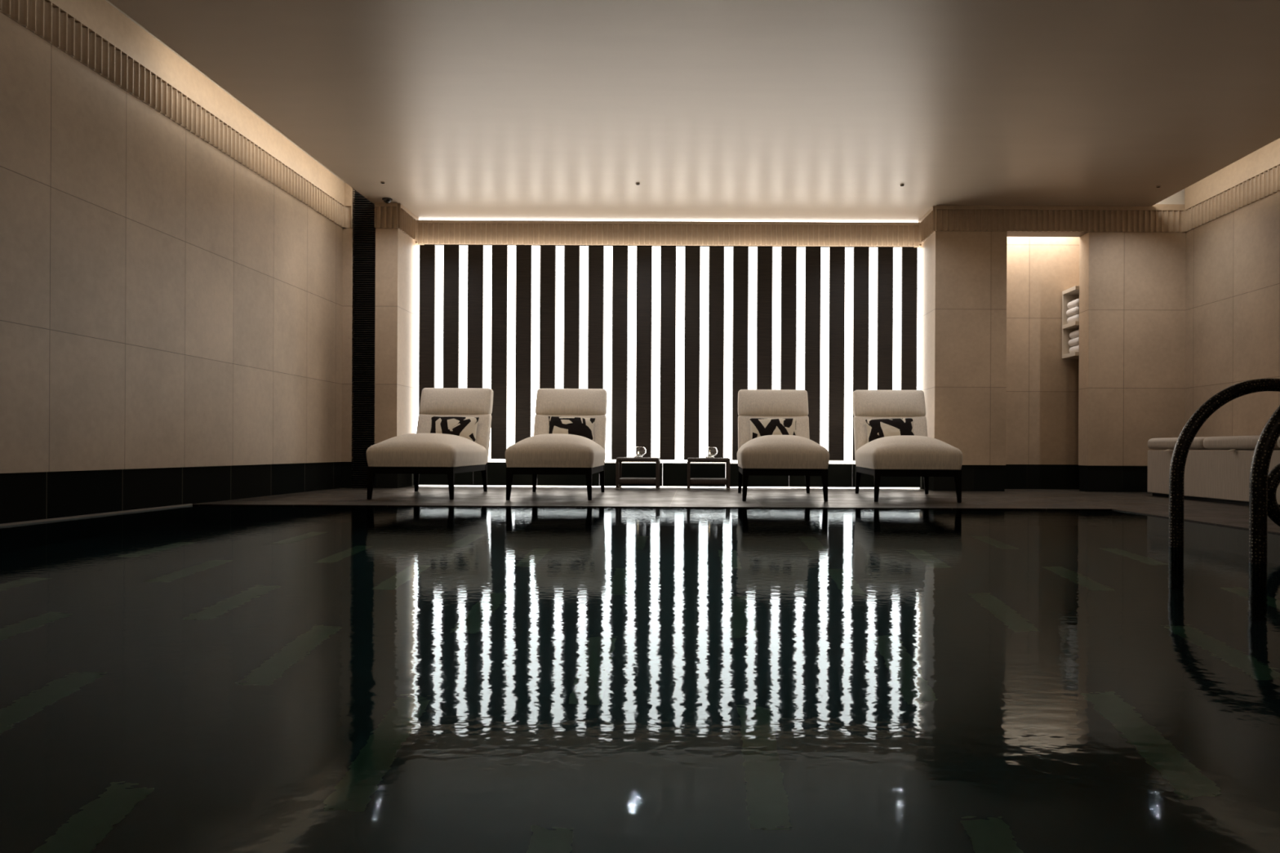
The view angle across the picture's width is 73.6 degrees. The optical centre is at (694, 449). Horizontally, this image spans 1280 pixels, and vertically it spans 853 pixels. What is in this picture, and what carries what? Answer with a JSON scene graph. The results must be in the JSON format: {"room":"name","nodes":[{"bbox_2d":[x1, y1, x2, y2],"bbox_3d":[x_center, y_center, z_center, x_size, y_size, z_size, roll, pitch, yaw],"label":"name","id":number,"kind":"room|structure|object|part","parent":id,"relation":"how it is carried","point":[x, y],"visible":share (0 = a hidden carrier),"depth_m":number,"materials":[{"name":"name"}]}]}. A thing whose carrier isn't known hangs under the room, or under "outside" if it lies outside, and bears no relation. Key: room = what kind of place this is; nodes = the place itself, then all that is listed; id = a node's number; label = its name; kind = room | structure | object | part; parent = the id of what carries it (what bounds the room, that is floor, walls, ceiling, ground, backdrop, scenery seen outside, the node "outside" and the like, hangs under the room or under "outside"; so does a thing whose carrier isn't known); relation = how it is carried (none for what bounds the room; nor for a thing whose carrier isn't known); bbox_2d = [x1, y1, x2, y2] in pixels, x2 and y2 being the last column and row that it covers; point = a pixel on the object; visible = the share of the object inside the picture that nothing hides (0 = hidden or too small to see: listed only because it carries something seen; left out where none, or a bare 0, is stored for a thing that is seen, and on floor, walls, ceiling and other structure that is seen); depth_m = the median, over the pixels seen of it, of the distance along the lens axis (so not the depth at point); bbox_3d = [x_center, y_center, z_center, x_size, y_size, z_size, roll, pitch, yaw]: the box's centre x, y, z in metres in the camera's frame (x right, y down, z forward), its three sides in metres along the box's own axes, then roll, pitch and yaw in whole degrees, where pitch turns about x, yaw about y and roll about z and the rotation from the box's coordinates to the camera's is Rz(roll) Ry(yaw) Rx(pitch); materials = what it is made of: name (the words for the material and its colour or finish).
{"room":"indoor swimming pool","nodes":[
{"label":"indoor swimming pool","id":0,"kind":"room"},
{"bbox_2d":[0,11,342,473],"bbox_3d":[-3.375,-1.195,2.725,0.150,2.614,10.650,0,0,0],"label":"wall","id":1,"kind":"structure","parent":0,"point":[165,303],"depth_m":5.11,"materials":[{"name":"stone"}]},
{"bbox_2d":[0,0,344,226],"bbox_3d":[-3.288,-2.288,4.238,0.034,0.414,7.476,0,0,0],"label":"trim","id":2,"kind":"structure","parent":1,"relation":"attached to","point":[95,33],"depth_m":5.37,"materials":[{"name":"stone"}]},
{"bbox_2d":[0,462,413,524],"bbox_3d":[-3.123,0.246,3.090,0.668,0.266,11.380,0,0,0],"label":"baseboard","id":3,"kind":"structure","parent":1,"relation":"attached to","point":[37,495],"depth_m":5.25,"materials":[{"name":"black tile"}]},
{"bbox_2d":[342,188,355,462],"bbox_3d":[-3.305,-1.195,8.100,0.190,2.614,0.200,0,0,0],"label":"wall","id":4,"kind":"structure","parent":0,"point":[347,314],"depth_m":8.00,"materials":[{"name":"stone"}]},
{"bbox_2d":[344,182,353,227],"bbox_3d":[-3.237,-2.287,7.993,0.066,0.414,0.034,0,0,0],"label":"trim","id":5,"kind":"structure","parent":4,"relation":"attached to","point":[348,192],"depth_m":7.98,"materials":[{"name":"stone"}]},
{"bbox_2d":[351,189,375,488],"bbox_3d":[-3.103,-1.067,8.037,0.216,2.853,0.065,0,0,0],"label":"column","id":6,"kind":"structure","parent":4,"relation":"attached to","point":[364,228],"depth_m":8.05,"materials":[{"name":"black"}]},
{"bbox_2d":[374,227,424,444],"bbox_3d":[-2.889,-1.113,8.390,0.210,2.454,0.780,0,0,0],"label":"wall pier","id":7,"kind":"object","parent":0,"point":[395,251],"visible":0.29,"depth_m":8.00,"materials":[{"name":"stone"}]},
{"bbox_2d":[105,0,1279,222],"bbox_3d":[0.657,-2.408,3.125,8.102,0.227,11.450,0,0,0],"label":"ceiling","id":8,"kind":"structure","parent":0,"point":[719,110],"depth_m":5.57,"materials":[{"name":"white paint"}]},
{"bbox_2d":[382,197,392,203],"bbox_3d":[-2.828,-2.291,7.860,0.090,0.042,0.090,0,0,0],"label":"dome camera","id":9,"kind":"object","parent":8,"relation":"attached to","point":[387,200],"visible":1,"depth_m":7.83,"materials":[{"name":"black plastic"}]},
{"bbox_2d":[192,485,1279,533],"bbox_3d":[0.643,0.453,3.150,8.202,0.150,11.500,0,0,0],"label":"floor","id":10,"kind":"structure","parent":0,"point":[1231,515],"depth_m":6.42,"materials":[{"name":"tile"}]},
{"bbox_2d":[0,503,192,526],"bbox_3d":[-3.313,0.431,3.035,0.015,0.154,5.170,0,0,0],"label":"trim","id":11,"kind":"structure","parent":10,"relation":"attached to","point":[186,504],"depth_m":4.66,"materials":[{"name":"stone"}]},
{"bbox_2d":[366,387,493,499],"bbox_3d":[-2.114,-0.097,7.019,0.654,0.922,1.546,0,0,-2],"label":"lounge chair","id":12,"kind":"object","parent":10,"relation":"on","point":[421,452],"visible":0.99,"depth_m":6.56,"materials":[{"name":"fabric"}]},
{"bbox_3d":[-2.376,0.243,6.278,0.050,0.239,0.046,0,0,-2],"label":"leg","id":13,"kind":"part","parent":12,"relation":"part of","materials":[{"name":"black wood"}]},
{"bbox_3d":[-2.421,0.243,7.454,0.050,0.239,0.056,0,0,-2],"label":"leg","id":14,"kind":"part","parent":12,"relation":"part of","materials":[{"name":"black wood"}]},
{"bbox_3d":[-2.108,-0.004,6.853,0.654,0.258,1.214,0,0,-2],"label":"seat","id":15,"kind":"part","parent":12,"relation":"part of","materials":[{"name":"fabric"}]},
{"bbox_3d":[-1.800,0.246,6.300,0.050,0.239,0.046,0,0,-2],"label":"leg","id":16,"kind":"part","parent":12,"relation":"part of","materials":[{"name":"black wood"}]},
{"bbox_3d":[-2.134,-0.101,7.548,0.628,0.450,0.305,0,0,-2],"label":"backrest","id":17,"kind":"part","parent":12,"relation":"part of","materials":[{"name":"fabric"}]},
{"bbox_2d":[429,415,479,442],"bbox_3d":[-2.091,-0.182,7.408,0.422,0.228,0.175,0,0,-4],"label":"cushion","id":18,"kind":"object","parent":12,"relation":"on","point":[464,427],"visible":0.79,"depth_m":7.35,"materials":[{"name":"fabric"}]},
{"bbox_3d":[-1.845,0.246,7.476,0.050,0.239,0.056,0,0,-2],"label":"leg","id":19,"kind":"part","parent":12,"relation":"part of","materials":[{"name":"black wood"}]},
{"bbox_2d":[505,388,607,500],"bbox_3d":[-1.088,-0.091,7.019,0.654,0.922,1.546,0,0,-2],"label":"lounge chair","id":20,"kind":"object","parent":10,"relation":"on","point":[541,453],"visible":1,"depth_m":6.43,"materials":[{"name":"beige fabric"}]},
{"bbox_3d":[-1.357,0.249,6.281,0.050,0.239,0.046,0,0,-2],"label":"leg","id":21,"kind":"part","parent":20,"relation":"part of","materials":[{"name":"black wood"}]},
{"bbox_3d":[-1.390,0.248,7.458,0.050,0.239,0.056,0,0,-2],"label":"leg","id":22,"kind":"part","parent":20,"relation":"part of","materials":[{"name":"black wood"}]},
{"bbox_3d":[-1.084,0.002,6.853,0.654,0.258,1.214,0,0,-2],"label":"seat","id":23,"kind":"part","parent":20,"relation":"part of","materials":[{"name":"fabric"}]},
{"bbox_3d":[-1.103,-0.096,7.548,0.628,0.450,0.305,0,0,-2],"label":"backrest","id":24,"kind":"part","parent":20,"relation":"part of","materials":[{"name":"fabric"}]},
{"bbox_2d":[546,416,595,440],"bbox_3d":[-1.073,-0.177,7.408,0.422,0.232,0.173,0,0,-2],"label":"cushion","id":25,"kind":"object","parent":20,"relation":"on","point":[584,427],"visible":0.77,"depth_m":7.36,"materials":[{"name":"fabric"}]},
{"bbox_3d":[-0.781,0.252,6.297,0.050,0.239,0.046,0,0,-2],"label":"leg","id":26,"kind":"part","parent":20,"relation":"part of","materials":[{"name":"black wood"}]},
{"bbox_3d":[-0.814,0.251,7.474,0.050,0.239,0.056,0,0,-2],"label":"leg","id":27,"kind":"part","parent":20,"relation":"part of","materials":[{"name":"black wood"}]},
{"bbox_2d":[615,457,660,489],"bbox_3d":[-0.531,0.222,8.090,0.400,0.300,0.330,0,0,0],"label":"side table","id":28,"kind":"object","parent":10,"relation":"on","point":[655,481],"visible":0.99,"depth_m":7.93,"materials":[{"name":"brown wood"}]},
{"bbox_3d":[-0.717,0.227,7.939,0.028,0.252,0.028,0,0,0],"label":"leg","id":29,"kind":"part","parent":28,"relation":"part of","materials":[{"name":"black wood"}]},
{"bbox_3d":[-0.717,0.227,8.241,0.028,0.252,0.028,0,0,0],"label":"leg","id":30,"kind":"part","parent":28,"relation":"part of","materials":[{"name":"black wood"}]},
{"bbox_2d":[618,477,655,484],"bbox_3d":[-0.531,0.295,8.090,0.360,0.054,0.318,0,0,0],"label":"shelf","id":31,"kind":"object","parent":28,"relation":"attached to","point":[636,481],"depth_m":7.93,"materials":[{"name":"black wood"}]},
{"bbox_2d":[630,446,646,457],"bbox_3d":[-0.530,0.021,8.070,0.148,0.104,0.148,0,0,0],"label":"bowl","id":32,"kind":"object","parent":28,"relation":"on","point":[637,451],"visible":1,"depth_m":8.02,"materials":[{"name":"clear glass"}]},
{"bbox_3d":[-0.345,0.229,7.939,0.028,0.252,0.028,0,0,0],"label":"leg","id":33,"kind":"part","parent":28,"relation":"part of","materials":[{"name":"black wood"}]},
{"bbox_3d":[-0.345,0.229,8.241,0.028,0.252,0.028,0,0,0],"label":"leg","id":34,"kind":"part","parent":28,"relation":"part of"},
{"bbox_2d":[0,505,1279,852],"bbox_3d":[-0.278,0.380,3.035,6.053,0.001,5.170,0,0,0],"label":"pool water","id":35,"kind":"object","parent":10,"relation":"in","point":[189,678],"visible":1,"depth_m":1.39,"materials":[{"name":"black liquid"}]},
{"bbox_2d":[413,219,920,488],"bbox_3d":[-0.265,-0.962,8.495,5.030,2.668,0.150,0,0,0],"label":"wall","id":36,"kind":"structure","parent":10,"relation":"on","point":[672,335],"depth_m":8.43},
{"bbox_2d":[374,202,418,240],"bbox_3d":[-2.872,-2.196,8.253,0.234,0.234,0.554,0,0,0],"label":"trim","id":37,"kind":"structure","parent":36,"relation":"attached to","point":[392,215],"depth_m":8.00,"materials":[{"name":"wood"}]},
{"bbox_3d":[-2.478,0.234,8.435,0.591,0.231,0.030,0,0,0],"label":"panel","id":38,"kind":"part","parent":36,"relation":"part of","materials":[{"name":"black stone"}]},
{"bbox_3d":[-1.866,0.237,8.435,0.628,0.231,0.030,0,0,0],"label":"panel","id":39,"kind":"part","parent":36,"relation":"part of","materials":[{"name":"black stone"}]},
{"bbox_3d":[-1.245,0.240,8.435,0.611,0.231,0.030,0,0,0],"label":"panel","id":40,"kind":"part","parent":36,"relation":"part of","materials":[{"name":"black stone"}]},
{"bbox_3d":[-0.626,0.243,8.435,0.622,0.231,0.030,0,0,0],"label":"panel","id":41,"kind":"part","parent":36,"relation":"part of","materials":[{"name":"black stone"}]},
{"bbox_2d":[415,222,921,246],"bbox_3d":[-0.259,-2.159,8.518,5.040,0.230,0.035,0,0,0],"label":"trim","id":42,"kind":"structure","parent":36,"relation":"attached to","point":[420,224],"depth_m":8.50,"materials":[{"name":"wood"}]},
{"bbox_3d":[-0.003,0.246,8.435,0.621,0.231,0.030,0,0,0],"label":"panel","id":43,"kind":"part","parent":36,"relation":"part of","materials":[{"name":"black stone"}]},
{"bbox_3d":[0.621,0.250,8.435,0.623,0.231,0.030,0,0,0],"label":"panel","id":44,"kind":"part","parent":36,"relation":"part of","materials":[{"name":"black stone"}]},
{"bbox_3d":[1.246,0.253,8.435,0.623,0.231,0.030,0,0,0],"label":"panel","id":45,"kind":"part","parent":36,"relation":"part of","materials":[{"name":"black stone"}]},
{"bbox_3d":[1.896,0.256,8.435,0.672,0.231,0.030,0,0,0],"label":"panel","id":46,"kind":"part","parent":36,"relation":"part of","materials":[{"name":"black stone"}]},
{"bbox_2d":[919,464,1147,492],"bbox_3d":[3.446,0.279,8.396,2.398,0.266,0.768,0,0,0],"label":"baseboard","id":47,"kind":"structure","parent":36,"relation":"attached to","point":[1092,478],"depth_m":8.01,"materials":[{"name":"black stone"}]},
{"bbox_2d":[918,204,1184,244],"bbox_3d":[3.410,-2.164,8.253,2.346,0.234,0.554,0,0,0],"label":"trim","id":48,"kind":"structure","parent":36,"relation":"attached to","point":[939,217],"depth_m":7.99,"materials":[{"name":"wood"}]},
{"bbox_2d":[687,457,730,490],"bbox_3d":[0.133,0.226,8.090,0.400,0.300,0.330,0,0,0],"label":"side table","id":49,"kind":"object","parent":10,"relation":"on","point":[726,481],"visible":1,"depth_m":7.93,"materials":[{"name":"brown wood"}]},
{"bbox_3d":[-0.053,0.231,7.939,0.028,0.252,0.028,0,0,0],"label":"leg","id":50,"kind":"part","parent":49,"relation":"part of","materials":[{"name":"black wood"}]},
{"bbox_2d":[689,478,727,484],"bbox_3d":[0.132,0.299,8.090,0.360,0.054,0.318,0,0,0],"label":"shelf","id":51,"kind":"object","parent":49,"relation":"attached to","point":[692,481],"depth_m":7.93,"materials":[{"name":"black wood"}]},
{"bbox_2d":[702,446,717,457],"bbox_3d":[0.145,0.024,8.070,0.148,0.104,0.148,0,0,0],"label":"bowl","id":52,"kind":"object","parent":49,"relation":"on","point":[708,451],"visible":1,"depth_m":8.02,"materials":[{"name":"clear glass"}]},
{"bbox_3d":[0.319,0.233,8.241,0.028,0.252,0.028,0,0,0],"label":"leg","id":53,"kind":"part","parent":49,"relation":"part of","materials":[{"name":"black wood"}]},
{"bbox_3d":[0.319,0.233,7.939,0.028,0.252,0.028,0,0,0],"label":"leg","id":54,"kind":"part","parent":49,"relation":"part of","materials":[{"name":"black wood"}]},
{"bbox_2d":[737,389,829,502],"bbox_3d":[0.687,-0.083,7.019,0.654,0.922,1.546,0,0,1],"label":"lounge chair","id":55,"kind":"object","parent":10,"relation":"on","point":[798,455],"visible":1,"depth_m":6.38,"materials":[{"name":"beige fabric"}]},
{"bbox_3d":[0.408,0.258,7.473,0.050,0.239,0.056,0,0,1],"label":"leg","id":56,"kind":"part","parent":55,"relation":"part of","materials":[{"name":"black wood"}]},
{"bbox_3d":[0.380,0.257,6.296,0.050,0.239,0.046,0,0,1],"label":"leg","id":57,"kind":"part","parent":55,"relation":"part of","materials":[{"name":"black wood"}]},
{"bbox_2d":[749,417,796,439],"bbox_3d":[0.684,-0.168,7.408,0.416,0.217,0.175,0,0,3],"label":"cushion","id":58,"kind":"object","parent":55,"relation":"on","point":[759,427],"visible":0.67,"depth_m":7.36,"materials":[{"name":"fabric"}]},
{"bbox_3d":[0.700,-0.086,7.548,0.628,0.450,0.305,0,0,1],"label":"backrest","id":59,"kind":"part","parent":55,"relation":"part of","materials":[{"name":"fabric"}]},
{"bbox_3d":[0.683,0.011,6.853,0.654,0.258,1.214,0,0,1],"label":"seat","id":60,"kind":"part","parent":55,"relation":"part of","materials":[{"name":"fabric"}]},
{"bbox_3d":[0.984,0.261,7.459,0.050,0.239,0.056,0,0,1],"label":"leg","id":61,"kind":"part","parent":55,"relation":"part of","materials":[{"name":"black wood"}]},
{"bbox_3d":[0.956,0.260,6.282,0.050,0.239,0.046,0,0,1],"label":"leg","id":62,"kind":"part","parent":55,"relation":"part of","materials":[{"name":"black wood"}]},
{"bbox_2d":[852,390,963,502],"bbox_3d":[1.691,-0.077,6.987,0.654,0.922,1.546,0,0,4],"label":"lounge chair","id":63,"kind":"object","parent":10,"relation":"on","point":[919,455],"visible":0.98,"depth_m":6.43,"materials":[{"name":"beige fabric"}]},
{"bbox_3d":[1.434,0.263,7.454,0.050,0.239,0.056,0,0,4],"label":"leg","id":64,"kind":"part","parent":63,"relation":"part of","materials":[{"name":"black wood"}]},
{"bbox_3d":[1.348,0.262,6.280,0.050,0.239,0.046,0,0,4],"label":"leg","id":65,"kind":"part","parent":63,"relation":"part of","materials":[{"name":"black wood"}]},
{"bbox_2d":[865,417,914,443],"bbox_3d":[1.694,-0.163,7.378,0.422,0.232,0.174,0,0,4],"label":"cushion","id":66,"kind":"object","parent":63,"relation":"on","point":[877,428],"visible":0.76,"depth_m":7.33,"materials":[{"name":"fabric"}]},
{"bbox_3d":[1.730,-0.081,7.515,0.628,0.450,0.305,0,0,4],"label":"backrest","id":67,"kind":"part","parent":63,"relation":"part of","materials":[{"name":"fabric"}]},
{"bbox_3d":[1.678,0.015,6.821,0.654,0.258,1.214,0,0,4],"label":"seat","id":68,"kind":"part","parent":63,"relation":"part of","materials":[{"name":"fabric"}]},
{"bbox_3d":[2.009,0.266,7.412,0.050,0.239,0.056,0,0,4],"label":"leg","id":69,"kind":"part","parent":63,"relation":"part of","materials":[{"name":"black wood"}]},
{"bbox_3d":[1.923,0.265,6.238,0.050,0.239,0.046,0,0,4],"label":"leg","id":70,"kind":"part","parent":63,"relation":"part of","materials":[{"name":"black wood"}]},
{"bbox_2d":[1147,435,1279,506],"bbox_3d":[4.217,0.146,5.325,0.735,0.500,4.050,0,0,0],"label":"storage bench","id":71,"kind":"object","parent":10,"relation":"on","point":[1211,476],"visible":0.72,"depth_m":6.43,"materials":[{"name":"beige fabric"}]},
{"bbox_3d":[4.237,-0.053,6.950,0.697,0.102,0.799,0,0,0],"label":"lid","id":72,"kind":"part","parent":71,"relation":"part of","materials":[{"name":"beige fabric"}]},
{"bbox_3d":[4.237,-0.053,6.135,0.697,0.102,0.829,0,0,0],"label":"lid","id":73,"kind":"part","parent":71,"relation":"part of","materials":[{"name":"beige fabric"}]},
{"bbox_3d":[4.237,-0.053,5.305,0.697,0.102,0.829,0,0,0],"label":"lid","id":74,"kind":"part","parent":71,"relation":"part of","materials":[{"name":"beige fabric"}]},
{"bbox_2d":[1168,377,1279,546],"bbox_3d":[2.456,0.599,3.450,1.071,1.776,0.100,0,0,0],"label":"grab rail","id":75,"kind":"object","parent":10,"relation":"on","point":[1177,466],"visible":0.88,"depth_m":3.43,"materials":[{"name":"black metal"}]},
{"bbox_2d":[1248,404,1279,564],"bbox_3d":[2.456,0.599,2.950,1.071,1.776,0.100,0,0,0],"label":"grab rail","id":76,"kind":"object","parent":10,"relation":"on","point":[1269,435],"visible":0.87,"depth_m":2.93,"materials":[{"name":"black metal"}]},
{"bbox_2d":[914,231,1007,465],"bbox_3d":[2.591,-1.085,8.390,0.670,2.454,0.780,0,0,0],"label":"wall","id":77,"kind":"structure","parent":0,"point":[963,326],"depth_m":8.00,"materials":[{"name":"stone"}]},
{"bbox_2d":[1005,236,1079,464],"bbox_3d":[3.356,-1.081,8.595,1.900,2.454,0.150,0,0,0],"label":"wall","id":78,"kind":"structure","parent":0,"point":[1042,402],"depth_m":8.52,"materials":[{"name":"stone"}]},
{"bbox_2d":[1062,285,1079,359],"bbox_3d":[3.843,-1.242,8.351,0.363,0.672,0.298,0,0,0],"label":"towel shelf","id":79,"kind":"object","parent":78,"relation":"attached to","point":[1069,295],"visible":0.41,"depth_m":8.48,"materials":[{"name":"beige wood"}]},
{"bbox_2d":[1066,314,1079,323],"bbox_3d":[3.822,-1.276,8.332,0.290,0.074,0.235,0,0,0],"label":"towel","id":80,"kind":"object","parent":79,"relation":"on","point":[1075,317],"visible":0.3,"depth_m":8.29,"materials":[{"name":"white fabric"}]},
{"bbox_2d":[1066,306,1079,316],"bbox_3d":[3.817,-1.351,8.338,0.290,0.074,0.235,0,0,0],"label":"towel","id":81,"kind":"object","parent":80,"relation":"on","point":[1073,311],"visible":0.39,"depth_m":8.29,"materials":[{"name":"white fabric"}]},
{"bbox_2d":[1066,298,1079,308],"bbox_3d":[3.825,-1.425,8.332,0.290,0.074,0.235,0,0,0],"label":"towel","id":82,"kind":"object","parent":81,"relation":"on","point":[1075,303],"visible":0.38,"depth_m":8.29,"materials":[{"name":"white fabric"}]},
{"bbox_2d":[1069,345,1079,352],"bbox_3d":[3.843,-0.981,8.332,0.290,0.074,0.235,0,0,0],"label":"towel","id":83,"kind":"object","parent":79,"relation":"on","point":[1075,348],"visible":0.27,"depth_m":8.30,"materials":[{"name":"white fabric"}]},
{"bbox_2d":[1068,337,1079,346],"bbox_3d":[3.837,-1.056,8.338,0.290,0.074,0.235,0,0,0],"label":"towel","id":84,"kind":"object","parent":83,"relation":"on","point":[1073,342],"visible":0.34,"depth_m":8.31,"materials":[{"name":"white fabric"}]},
{"bbox_2d":[1069,329,1079,338],"bbox_3d":[3.846,-1.130,8.332,0.290,0.074,0.235,0,0,0],"label":"towel","id":85,"kind":"object","parent":84,"relation":"on","point":[1075,334],"visible":0.33,"depth_m":8.32,"materials":[{"name":"white fabric"}]},
{"bbox_2d":[1007,231,1088,236],"bbox_3d":[3.316,-2.178,8.100,0.770,0.261,0.200,0,0,0],"label":"lintel","id":86,"kind":"object","parent":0,"point":[1012,233],"visible":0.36,"depth_m":8.09,"materials":[{"name":"stone"}]},
{"bbox_2d":[1078,204,1186,466],"bbox_3d":[4.173,-1.077,8.100,0.956,2.454,0.200,0,0,0],"label":"wall","id":87,"kind":"structure","parent":0,"point":[1131,378],"depth_m":8.00,"materials":[{"name":"stone"}]},
{"bbox_2d":[1184,191,1279,450],"bbox_3d":[4.677,-1.154,3.050,0.150,2.614,11.300,0,0,0],"label":"wall","id":88,"kind":"structure","parent":0,"point":[1233,259],"depth_m":7.28,"materials":[{"name":"stone"}]},
{"bbox_2d":[1184,137,1279,231],"bbox_3d":[4.600,-2.248,4.238,0.034,0.414,7.476,0,0,0],"label":"trim","id":89,"kind":"structure","parent":88,"relation":"attached to","point":[1255,176],"depth_m":7.25,"materials":[{"name":"stone"}]}
]}

